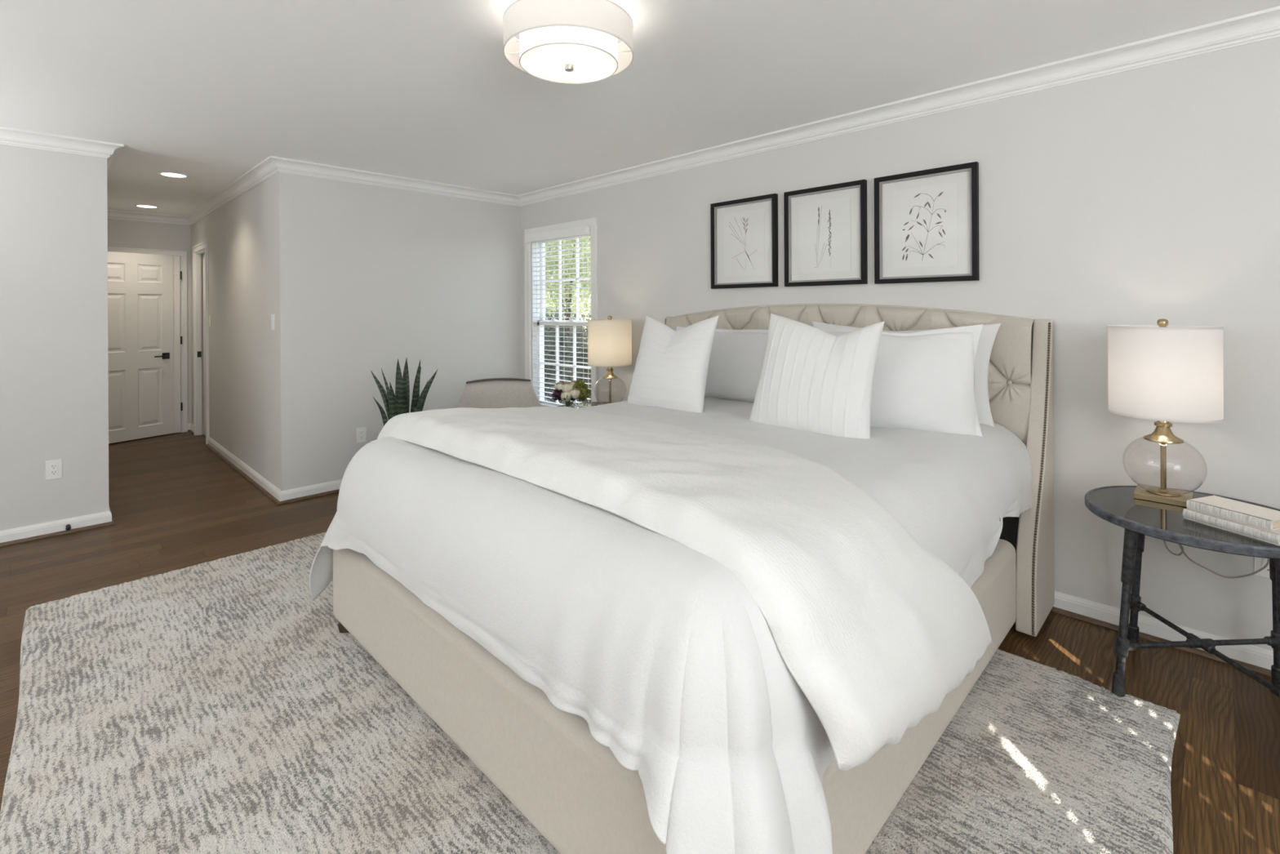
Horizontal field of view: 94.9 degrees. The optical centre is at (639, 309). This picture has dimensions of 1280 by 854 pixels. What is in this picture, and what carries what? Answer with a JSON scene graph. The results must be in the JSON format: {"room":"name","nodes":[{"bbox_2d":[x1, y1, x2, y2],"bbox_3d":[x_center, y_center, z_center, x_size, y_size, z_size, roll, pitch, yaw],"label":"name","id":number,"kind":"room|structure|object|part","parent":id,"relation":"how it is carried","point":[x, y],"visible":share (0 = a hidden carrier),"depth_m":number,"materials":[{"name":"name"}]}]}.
{"room":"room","nodes":[
{"label":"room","id":0,"kind":"room"},
{"bbox_2d":[0,143,78,530],"bbox_3d":[-4.611,0.167,2.657,0.140,2.437,2.986,0,0,45],"label":"wall","id":1,"kind":"structure","parent":0,"point":[39,359],"depth_m":3.54,"materials":[{"name":"paint"}]},
{"bbox_2d":[45,458,62,479],"bbox_3d":[-3.582,0.978,3.590,0.008,0.116,0.072,0,0,45],"label":"wall outlet","id":2,"kind":"object","parent":1,"relation":"attached to","point":[53,468],"visible":1,"depth_m":3.59,"materials":[{"name":"white plastic"}]},
{"bbox_2d":[49,463,57,475],"bbox_3d":[-3.580,0.978,3.589,0.002,0.068,0.035,0,0,45],"label":"receptacle","id":3,"kind":"object","parent":2,"relation":"attached to","point":[53,467],"depth_m":3.59,"materials":[{"name":"white plastic"}]},
{"bbox_2d":[0,511,115,546],"bbox_3d":[-4.435,1.341,2.708,0.030,0.087,3.016,0,0,45],"label":"baseboard","id":4,"kind":"structure","parent":1,"relation":"attached to","point":[54,528],"depth_m":3.58,"materials":[{"name":"paint"}]},
{"bbox_2d":[0,126,124,158],"bbox_3d":[-4.415,-1.009,2.708,0.076,0.087,3.062,0,0,45],"label":"trim","id":5,"kind":"structure","parent":1,"relation":"attached to","point":[9,136],"depth_m":3.58,"materials":[{"name":"paint"}]},
{"bbox_2d":[76,154,108,516],"bbox_3d":[-4.631,0.167,4.873,3.281,2.437,0.140,0,0,45],"label":"wall","id":6,"kind":"structure","parent":0,"point":[91,171],"depth_m":3.72,"materials":[{"name":"paint"}]},
{"bbox_2d":[65,524,71,530],"bbox_3d":[-3.514,1.340,3.611,0.048,0.027,0.025,0,0,45],"label":"door stop","id":7,"kind":"object","parent":6,"relation":"attached to","point":[68,526],"visible":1,"depth_m":3.60,"materials":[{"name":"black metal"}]},
{"bbox_2d":[108,503,115,522],"bbox_3d":[-4.555,1.342,4.923,3.311,0.087,0.030,0,0,45],"label":"baseboard","id":8,"kind":"structure","parent":6,"relation":"attached to","point":[109,508],"depth_m":3.84,"materials":[{"name":"paint"}]},
{"bbox_2d":[106,146,124,181],"bbox_3d":[-4.534,-1.008,4.923,3.357,0.087,0.076,0,0,45],"label":"trim","id":9,"kind":"structure","parent":6,"relation":"attached to","point":[112,160],"depth_m":4.05,"materials":[{"name":"paint"}]},
{"bbox_2d":[107,218,191,433],"bbox_3d":[-5.494,0.172,6.434,0.140,2.437,1.150,0,0,45],"label":"wall","id":10,"kind":"structure","parent":0,"point":[121,233],"depth_m":6.52,"materials":[{"name":"paint"}]},
{"bbox_2d":[107,251,173,443],"bbox_3d":[-5.360,0.390,6.205,0.095,1.975,0.755,0,0,27],"label":"door","id":11,"kind":"structure","parent":10,"relation":"in","point":[140,286],"depth_m":6.28,"materials":[{"name":"paint"}]},
{"bbox_3d":[-5.226,0.512,6.428,0.060,0.068,0.159,0,0,27],"label":"handle","id":12,"kind":"part","parent":11,"relation":"part of","materials":[{"name":"black metal"}]},
{"bbox_2d":[107,246,187,432],"bbox_3d":[-5.437,0.364,6.372,0.027,2.052,0.841,0,0,45],"label":"trim","id":13,"kind":"structure","parent":10,"relation":"attached to","point":[183,254],"depth_m":6.63,"materials":[{"name":"paint"}]},
{"bbox_2d":[107,209,190,225],"bbox_3d":[-5.416,-1.004,6.365,0.076,0.087,0.890,0,0,45],"label":"trim","id":14,"kind":"structure","parent":10,"relation":"attached to","point":[112,214],"depth_m":6.41,"materials":[{"name":"paint"}]},
{"bbox_2d":[173,255,182,432],"bbox_3d":[-5.421,0.390,6.365,0.050,1.975,0.730,0,0,45],"label":"door","id":15,"kind":"structure","parent":10,"relation":"in","point":[177,273],"depth_m":6.58,"materials":[{"name":"paint"}]},
{"bbox_2d":[191,175,275,486],"bbox_3d":[-3.845,0.163,5.530,3.477,2.437,0.120,0,0,45],"label":"wall","id":16,"kind":"structure","parent":0,"point":[239,234],"depth_m":4.96,"materials":[{"name":"paint"}]},
{"bbox_2d":[188,423,193,434],"bbox_3d":[-5.044,1.344,6.613,0.240,0.087,0.030,0,0,45],"label":"baseboard","id":17,"kind":"structure","parent":16,"relation":"attached to","point":[191,431],"depth_m":6.61,"materials":[{"name":"paint"}]},
{"bbox_2d":[191,240,208,444],"bbox_3d":[-4.638,0.343,6.296,0.780,2.085,0.144,0,0,45],"label":"trim","id":18,"kind":"structure","parent":16,"relation":"attached to","point":[197,250],"depth_m":6.47,"materials":[{"name":"paint"}]},
{"bbox_2d":[197,253,205,435],"bbox_3d":[-4.618,0.382,6.270,0.645,1.983,0.078,0,0,45],"label":"door","id":19,"kind":"structure","parent":16,"relation":"in","point":[199,353],"depth_m":6.42,"materials":[{"name":"paint"}]},
{"bbox_3d":[-4.861,0.494,6.480,0.003,0.065,0.036,0,0,45],"label":"latch plate","id":20,"kind":"part","parent":19,"relation":"part of","materials":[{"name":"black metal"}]},
{"bbox_2d":[183,155,279,225],"bbox_3d":[-3.843,-1.012,5.384,3.693,0.087,0.076,0,0,45],"label":"trim","id":21,"kind":"structure","parent":16,"relation":"attached to","point":[266,169],"depth_m":4.95,"materials":[{"name":"paint"}]},
{"bbox_2d":[205,436,281,504],"bbox_3d":[-3.465,1.336,5.055,2.617,0.087,0.030,0,0,45],"label":"baseboard","id":22,"kind":"structure","parent":16,"relation":"attached to","point":[254,477],"depth_m":4.81,"materials":[{"name":"paint"}]},
{"bbox_2d":[271,314,274,330],"bbox_3d":[-2.687,0.094,4.296,0.072,0.116,0.009,0,0,45],"label":"light switch","id":23,"kind":"object","parent":16,"relation":"attached to","point":[272,315],"visible":1,"depth_m":4.28,"materials":[{"name":"white plastic"}]},
{"bbox_2d":[274,172,520,490],"bbox_3d":[-1.894,0.153,4.933,0.140,2.437,2.011,0,0,45],"label":"wall","id":24,"kind":"structure","parent":0,"point":[368,277],"depth_m":4.62,"materials":[{"name":"paint"}]},
{"bbox_2d":[277,479,342,505],"bbox_3d":[-1.838,1.328,4.863,0.030,0.087,2.041,0,0,45],"label":"baseboard","id":25,"kind":"structure","parent":24,"relation":"attached to","point":[290,495],"depth_m":4.28,"materials":[{"name":"paint"}]},
{"bbox_3d":[-1.837,1.361,4.853,0.017,0.019,2.028,0,0,45],"label":"shoe moulding","id":26,"kind":"part","parent":25,"relation":"part of","materials":[{"name":"white wood"}]},
{"bbox_2d":[356,426,366,443],"bbox_3d":[-2.159,0.973,4.554,0.008,0.116,0.072,0,0,45],"label":"wall outlet","id":27,"kind":"object","parent":24,"relation":"attached to","point":[361,432],"visible":1,"depth_m":4.55,"materials":[{"name":"white plastic"}]},
{"bbox_2d":[359,430,364,439],"bbox_3d":[-2.158,0.973,4.552,0.002,0.068,0.035,0,0,45],"label":"receptacle","id":28,"kind":"object","parent":27,"relation":"attached to","point":[361,432],"depth_m":4.55,"materials":[{"name":"white plastic"}]},
{"bbox_2d":[270,155,519,206],"bbox_3d":[-1.849,-1.022,4.830,0.076,0.087,2.087,0,0,45],"label":"trim","id":29,"kind":"structure","parent":24,"relation":"attached to","point":[283,165],"depth_m":4.67,"materials":[{"name":"paint"}]},
{"bbox_2d":[0,0,1279,216],"bbox_3d":[-1.885,-1.135,2.196,11.240,0.140,6.167,0,0,45],"label":"ceiling","id":30,"kind":"structure","parent":0,"point":[206,91],"depth_m":2.67,"materials":[{"name":"paint"}]},
{"bbox_2d":[133,204,159,208],"bbox_3d":[-5.015,-1.047,5.974,0.196,0.004,0.196,0,0,45],"label":"recessed light","id":31,"kind":"object","parent":30,"relation":"in","point":[139,206],"visible":1,"depth_m":5.95,"materials":[{"name":"white plastic"}]},
{"bbox_2d":[157,172,189,177],"bbox_3d":[-3.658,-1.054,4.609,0.196,0.004,0.196,0,0,45],"label":"recessed light","id":32,"kind":"object","parent":30,"relation":"in","point":[175,175],"visible":1,"depth_m":4.61,"materials":[{"name":"white plastic"}]},
{"bbox_2d":[502,0,633,84],"bbox_3d":[-0.256,-0.969,2.123,0.464,0.209,0.464,0,0,45],"label":"ceiling light","id":33,"kind":"object","parent":30,"relation":"attached to","point":[566,42],"visible":1,"depth_m":1.99,"materials":[{"name":"white"}]},
{"bbox_3d":[-0.257,-1.023,2.123,0.464,0.005,0.464,0,0,45],"label":"shade trim","id":34,"kind":"part","parent":33,"relation":"part of","materials":[{"name":"grey fabric"}]},
{"bbox_3d":[-0.256,-0.917,2.123,0.464,0.005,0.464,0,0,45],"label":"shade trim","id":35,"kind":"part","parent":33,"relation":"part of","materials":[{"name":"grey"}]},
{"bbox_3d":[-0.256,-0.944,2.123,0.351,0.118,0.351,0,0,45],"label":"lamp shade","id":36,"kind":"part","parent":33,"relation":"part of","materials":[{"name":"white fabric"}]},
{"bbox_3d":[-0.256,-0.884,2.123,0.353,0.004,0.353,0,0,45],"label":"shade trim","id":37,"kind":"part","parent":33,"relation":"part of","materials":[{"name":"grey glass"}]},
{"bbox_2d":[520,43,617,83],"bbox_3d":[-0.256,-0.885,2.123,0.347,0.001,0.347,0,0,45],"label":"diffuser","id":38,"kind":"object","parent":33,"relation":"attached to","point":[548,62],"depth_m":2.11,"materials":[{"name":"white glass"}]},
{"bbox_2d":[0,431,1279,853],"bbox_3d":[-1.872,1.432,2.196,11.240,0.120,6.167,0,0,45],"label":"floor","id":39,"kind":"structure","parent":0,"point":[175,504],"depth_m":2.46,"materials":[{"name":"brown wood"}]},
{"bbox_2d":[370,358,437,426],"bbox_3d":[-1.657,0.855,4.098,0.401,1.032,0.353,0,0,45],"label":"snake plant","id":40,"kind":"object","parent":39,"relation":"on","point":[398,403],"visible":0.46,"depth_m":4.08,"materials":[{"name":"green plant"}]},
{"bbox_2d":[456,377,541,408],"bbox_3d":[-1.075,0.962,4.479,0.800,0.818,0.564,0,0,-13],"label":"armchair","id":41,"kind":"object","parent":39,"relation":"on","point":[500,393],"visible":0.41,"depth_m":4.63,"materials":[{"name":"fabric"}]},
{"bbox_3d":[-1.131,0.566,4.705,0.500,0.027,0.101,0,0,-13],"label":"rail","id":42,"kind":"part","parent":41,"relation":"part of","materials":[{"name":"brown wood"}]},
{"bbox_2d":[558,401,608,408],"bbox_3d":[-0.321,1.044,4.276,0.636,0.644,0.636,0,0,45],"label":"side table","id":43,"kind":"object","parent":39,"relation":"on","point":[578,405],"visible":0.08,"depth_m":4.47,"materials":[{"name":"clear glass"}]},
{"bbox_2d":[587,315,631,405],"bbox_3d":[-0.222,0.384,4.337,0.326,0.675,0.326,0,0,45],"label":"table lamp","id":44,"kind":"object","parent":43,"relation":"on","point":[609,340],"visible":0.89,"depth_m":4.20,"materials":[{"name":"beige fabric"}]},
{"bbox_3d":[-0.223,0.241,4.337,0.324,0.327,0.324,0,0,45],"label":"lamp shade","id":45,"kind":"part","parent":44,"relation":"part of","materials":[{"name":"beige fabric"}]},
{"bbox_3d":[-0.224,0.078,4.337,0.326,0.008,0.326,0,0,45],"label":"shade trim","id":46,"kind":"part","parent":44,"relation":"part of","materials":[{"name":"beige fabric"}]},
{"bbox_3d":[-0.222,0.405,4.337,0.326,0.008,0.326,0,0,45],"label":"shade trim","id":47,"kind":"part","parent":44,"relation":"part of","materials":[{"name":"beige fabric"}]},
{"bbox_3d":[-0.221,0.602,4.337,0.032,0.186,0.032,0,0,45],"label":"rod","id":48,"kind":"part","parent":44,"relation":"part of","materials":[{"name":"gold metal"}]},
{"bbox_3d":[-0.525,0.676,4.349,0.103,0.092,0.103,0,0,45],"label":"flower vase","id":49,"kind":"object","parent":43,"relation":"on","visible":0},
{"bbox_2d":[551,379,591,406],"bbox_3d":[-0.514,0.616,4.320,0.258,0.198,0.270,0,0,-41],"label":"bouquet","id":50,"kind":"object","parent":49,"relation":"in","point":[575,389],"visible":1,"depth_m":4.28,"materials":[{"name":"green plant"}]},
{"bbox_2d":[0,531,1180,853],"bbox_3d":[-0.508,1.351,2.313,3.812,0.026,2.752,0,0,45],"label":"area rug","id":51,"kind":"object","parent":39,"relation":"on","point":[216,706],"visible":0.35,"depth_m":1.78,"materials":[{"name":"grey carpet"}]},
{"bbox_2d":[333,303,1054,853],"bbox_3d":[0.213,0.655,2.626,2.328,1.371,2.341,0,0,45],"label":"upholstered bed","id":52,"kind":"object","parent":51,"relation":"on","point":[546,759],"visible":0.26,"depth_m":1.81,"materials":[{"name":"fabric"}]},
{"bbox_3d":[-1.233,1.329,2.466,0.048,0.038,0.048,0,0,0],"label":"leg","id":53,"kind":"part","parent":52,"relation":"part of","materials":[{"name":"brown wood"}]},
{"bbox_3d":[-0.535,1.130,1.790,2.092,0.360,0.098,0,0,45],"label":"footboard","id":54,"kind":"part","parent":52,"relation":"part of","materials":[{"name":"fabric"}]},
{"bbox_2d":[309,397,1032,853],"bbox_3d":[0.165,0.887,2.485,2.370,0.745,2.298,0,0,45],"label":"duvet","id":55,"kind":"object","parent":52,"relation":"on","point":[670,662],"visible":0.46,"depth_m":1.38,"materials":[{"name":"white fabric"}]},
{"bbox_2d":[626,315,718,412],"bbox_3d":[0.166,0.308,3.314,0.572,0.546,0.216,0,0,45],"label":"throw pillow","id":56,"kind":"object","parent":55,"relation":"on","point":[671,368],"visible":0.93,"depth_m":3.21,"materials":[{"name":"white fabric"}]},
{"bbox_2d":[377,406,992,770],"bbox_3d":[-0.111,0.704,2.245,2.418,0.545,1.061,0,0,45],"label":"comforter","id":57,"kind":"object","parent":55,"relation":"on","point":[874,629],"visible":0.98,"depth_m":1.45,"materials":[{"name":"white fabric"}]},
{"bbox_2d":[675,326,768,402],"bbox_3d":[0.522,0.331,3.490,0.231,0.446,0.927,0,0,-41],"label":"bed pillow","id":58,"kind":"object","parent":55,"relation":"on","point":[736,358],"visible":0.32,"depth_m":3.37,"materials":[{"name":"white fabric"}]},
{"bbox_2d":[749,313,884,438],"bbox_3d":[0.780,0.305,2.672,0.232,0.570,0.598,0,0,-43],"label":"throw pillow","id":59,"kind":"object","parent":55,"relation":"on","point":[812,379],"visible":0.8,"depth_m":2.58,"materials":[{"name":"white fabric"}]},
{"bbox_2d":[812,321,861,329],"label":"bed pillow","id":60,"kind":"object","parent":55,"relation":"on","point":[815,324],"depth_m":3.19,"materials":[{"name":"white fabric"}]},
{"bbox_2d":[816,324,982,436],"bbox_3d":[1.080,0.328,2.722,0.898,0.525,0.202,0,0,31],"label":"bed pillow","id":61,"kind":"object","parent":55,"relation":"on","point":[923,380],"visible":0.48,"depth_m":2.56,"materials":[{"name":"white fabric"}]},
{"bbox_2d":[974,323,1000,426],"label":"bed pillow","id":62,"kind":"object","parent":55,"relation":"on","point":[987,338],"depth_m":2.65,"materials":[{"name":"white fabric"}]},
{"bbox_3d":[0.986,0.454,3.411,2.188,0.967,0.135,0,0,45],"label":"headboard","id":63,"kind":"part","parent":52,"relation":"part of","materials":[{"name":"fabric"}]},
{"bbox_3d":[0.867,1.128,1.789,0.098,0.350,1.868,0,0,45],"label":"rail","id":64,"kind":"part","parent":52,"relation":"part of","materials":[{"name":"fabric"}]},
{"bbox_3d":[1.709,0.688,2.499,0.011,1.259,0.356,0,0,45],"label":"nailhead trim","id":65,"kind":"part","parent":52,"relation":"part of","materials":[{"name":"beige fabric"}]},
{"bbox_2d":[1084,485,1279,703],"bbox_3d":[1.957,1.032,2.057,0.636,0.644,0.636,0,0,45],"label":"side table","id":66,"kind":"object","parent":39,"relation":"on","point":[1117,505],"visible":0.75,"depth_m":2.04,"materials":[{"name":"black metal"}]},
{"bbox_3d":[1.690,1.037,2.043,0.105,0.592,0.051,0,0,-12],"label":"leg","id":67,"kind":"part","parent":66,"relation":"part of","materials":[{"name":"metal"}]},
{"bbox_3d":[1.968,1.047,2.324,0.051,0.614,0.105,0,0,11],"label":"leg","id":68,"kind":"part","parent":66,"relation":"part of","materials":[{"name":"metal"}]},
{"bbox_2d":[1107,319,1224,506],"bbox_3d":[1.973,0.373,2.216,0.326,0.675,0.326,0,0,45],"label":"table lamp","id":69,"kind":"object","parent":66,"relation":"on","point":[1162,372],"visible":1,"depth_m":2.11,"materials":[{"name":"white fabric"}]},
{"bbox_3d":[1.974,0.590,2.216,0.032,0.186,0.032,0,0,45],"label":"rod","id":70,"kind":"part","parent":69,"relation":"part of","materials":[{"name":"gold metal"}]},
{"bbox_3d":[1.974,0.585,2.216,0.238,0.196,0.238,0,0,45],"label":"glass globe","id":71,"kind":"part","parent":69,"relation":"part of"},
{"bbox_3d":[1.972,0.230,2.216,0.324,0.327,0.324,0,0,45],"label":"lamp shade","id":72,"kind":"part","parent":69,"relation":"part of","materials":[{"name":"white fabric"}]},
{"bbox_3d":[1.972,0.066,2.216,0.326,0.008,0.326,0,0,45],"label":"shade trim","id":73,"kind":"part","parent":69,"relation":"part of","materials":[{"name":"white fabric"}]},
{"bbox_3d":[1.973,0.393,2.216,0.326,0.008,0.326,0,0,45],"label":"shade trim","id":74,"kind":"part","parent":69,"relation":"part of","materials":[{"name":"white fabric"}]},
{"bbox_2d":[1163,540,1269,577],"bbox_3d":[2.184,0.868,2.250,0.345,0.303,0.120,0,0,16],"label":"lamp cord","id":75,"kind":"object","parent":66,"relation":"hanging from","point":[1165,543],"visible":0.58,"depth_m":2.26,"materials":[{"name":"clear plastic"}]},
{"bbox_2d":[1182,507,1279,545],"bbox_3d":[1.964,0.695,1.909,0.165,0.033,0.245,0,0,-17],"label":"book","id":76,"kind":"object","parent":66,"relation":"on","point":[1273,536],"visible":0.68,"depth_m":1.87,"materials":[{"name":"beige paper"}]},
{"bbox_2d":[1186,495,1279,530],"bbox_3d":[1.969,0.664,1.927,0.148,0.029,0.215,0,0,-18],"label":"book","id":77,"kind":"object","parent":76,"relation":"on","point":[1267,518],"visible":1,"depth_m":1.91,"materials":[{"name":"beige paper"}]},
{"bbox_3d":[2.232,1.046,2.061,0.052,0.613,0.094,0,0,45],"label":"leg","id":78,"kind":"part","parent":66,"relation":"part of","materials":[{"name":"metal"}]},
{"bbox_3d":[1.956,1.047,1.782,0.052,0.613,0.094,0,0,45],"label":"leg","id":79,"kind":"part","parent":66,"relation":"part of","materials":[{"name":"metal"}]},
{"bbox_2d":[520,36,1279,650],"bbox_3d":[1.525,0.136,3.071,7.623,2.437,0.140,0,0,45],"label":"wall","id":80,"kind":"structure","parent":0,"point":[1147,195],"depth_m":2.52,"materials":[{"name":"paint"}]},
{"bbox_2d":[524,217,598,406],"bbox_3d":[-0.677,0.115,5.198,1.055,1.732,0.165,0,0,45],"label":"window","id":81,"kind":"structure","parent":80,"relation":"in","point":[530,310],"depth_m":5.46,"materials":[{"name":"paint"}]},
{"bbox_2d":[524,225,591,406],"bbox_3d":[-0.710,0.099,5.152,0.848,1.570,0.120,0,0,45],"label":"window blind","id":82,"kind":"object","parent":81,"relation":"attached to","point":[580,231],"visible":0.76,"depth_m":5.18,"materials":[{"name":"white plastic"}]},
{"bbox_3d":[-0.942,-0.086,5.364,0.013,1.075,0.014,0,0,45],"label":"pull cord","id":83,"kind":"part","parent":82,"relation":"part of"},
{"bbox_3d":[-0.926,0.127,5.411,0.003,1.500,0.056,0,0,45],"label":"ladder cord","id":84,"kind":"part","parent":82,"relation":"part of","materials":[{"name":"white fabric"}]},
{"bbox_3d":[-0.689,0.875,5.182,0.811,0.018,0.050,0,0,45],"label":"rail","id":85,"kind":"part","parent":82,"relation":"part of","materials":[{"name":"white plastic"}]},
{"bbox_3d":[-0.692,0.126,5.179,0.003,1.500,0.056,0,0,45],"label":"ladder cord","id":86,"kind":"part","parent":82,"relation":"part of","materials":[{"name":"white fabric"}]},
{"bbox_3d":[-0.457,0.124,4.947,0.003,1.500,0.056,0,0,45],"label":"ladder cord","id":87,"kind":"part","parent":82,"relation":"part of","materials":[{"name":"white fabric"}]},
{"bbox_3d":[-0.658,0.497,5.215,0.827,0.788,0.032,0,0,45],"label":"sash","id":88,"kind":"part","parent":81,"relation":"part of","materials":[{"name":"paint"}]},
{"bbox_3d":[-0.635,-0.263,5.242,0.827,0.806,0.032,0,0,45],"label":"sash","id":89,"kind":"part","parent":81,"relation":"part of","materials":[{"name":"paint"}]},
{"bbox_2d":[710,193,777,288],"bbox_3d":[0.665,-0.426,3.795,0.500,0.572,0.032,0,0,45],"label":"framed print","id":90,"kind":"object","parent":80,"relation":"attached to","point":[744,231],"visible":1,"depth_m":3.79,"materials":[{"name":"black"}]},
{"bbox_2d":[783,179,867,286],"bbox_3d":[1.064,-0.425,3.401,0.500,0.572,0.032,0,0,45],"label":"framed print","id":91,"kind":"object","parent":80,"relation":"attached to","point":[825,227],"visible":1,"depth_m":3.39,"materials":[{"name":"black"}]},
{"bbox_2d":[517,5,1279,206],"bbox_3d":[1.443,-1.039,2.994,7.343,0.087,0.076,0,0,45],"label":"trim","id":92,"kind":"structure","parent":80,"relation":"attached to","point":[1264,24],"depth_m":2.81,"materials":[{"name":"paint"}]},
{"bbox_2d":[874,161,979,284],"bbox_3d":[1.456,-0.425,3.014,0.500,0.572,0.032,0,0,45],"label":"framed print","id":93,"kind":"object","parent":80,"relation":"attached to","point":[926,221],"visible":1,"depth_m":3.01,"materials":[{"name":"black"}]},
{"bbox_2d":[1050,591,1273,676],"bbox_3d":[1.472,1.311,3.011,7.343,0.087,0.030,0,0,45],"label":"baseboard","id":94,"kind":"structure","parent":80,"relation":"attached to","point":[1258,660],"depth_m":2.39,"materials":[{"name":"paint"}]},
{"bbox_2d":[1253,556,1269,577],"bbox_3d":[2.329,0.938,2.178,0.072,0.116,0.008,0,0,45],"label":"wall outlet","id":95,"kind":"object","parent":80,"relation":"attached to","point":[1259,562],"visible":0.34,"depth_m":2.19,"materials":[{"name":"white plastic"}]},
{"bbox_2d":[1261,557,1269,572],"bbox_3d":[2.328,0.938,2.177,0.035,0.068,0.002,0,0,45],"label":"receptacle","id":96,"kind":"object","parent":95,"relation":"attached to","point":[1264,561],"depth_m":2.18,"materials":[{"name":"white plastic"}]},
{"label":"outside","id":97,"kind":"structure","parent":0,"visible":0},
{"bbox_3d":[0.388,1.785,13.200,26.000,0.150,12.673,0,0,45],"label":"ground","id":98,"kind":"structure","parent":97,"visible":0},
{"bbox_2d":[544,326,591,402],"bbox_3d":[-0.935,0.945,8.377,1.115,1.548,1.154,0,0,45],"label":"shrub","id":99,"kind":"object","parent":98,"relation":"on","point":[553,348],"visible":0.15,"depth_m":8.19,"materials":[{"name":"green plant"}]},
{"bbox_2d":[544,304,591,386],"bbox_3d":[-1.994,0.936,13.218,1.461,2.184,5.946,0,0,-24],"label":"hedge","id":100,"kind":"object","parent":98,"relation":"on","point":[548,330],"visible":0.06,"depth_m":11.77,"materials":[{"name":"green plant"}]},
{"bbox_2d":[545,236,591,377],"bbox_3d":[-1.281,-0.763,9.689,3.252,4.968,4.814,0,0,-31],"label":"tree","id":101,"kind":"object","parent":98,"relation":"on","point":[566,316],"visible":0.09,"depth_m":8.95,"materials":[{"name":"green plant"}]},
{"bbox_2d":[545,241,591,320],"bbox_3d":[-2.817,-1.863,18.790,7.613,7.197,6.275,0,0,45],"label":"tree","id":102,"kind":"object","parent":98,"relation":"on","point":[553,306],"visible":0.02,"depth_m":16.55,"materials":[{"name":"green plant"}]},
{"bbox_2d":[551,328,591,404],"bbox_3d":[-0.571,0.953,7.096,1.087,1.528,1.062,0,0,45],"label":"shrub","id":103,"kind":"object","parent":98,"relation":"on","point":[570,340],"visible":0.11,"depth_m":7.02,"materials":[{"name":"green plant"}]}
]}

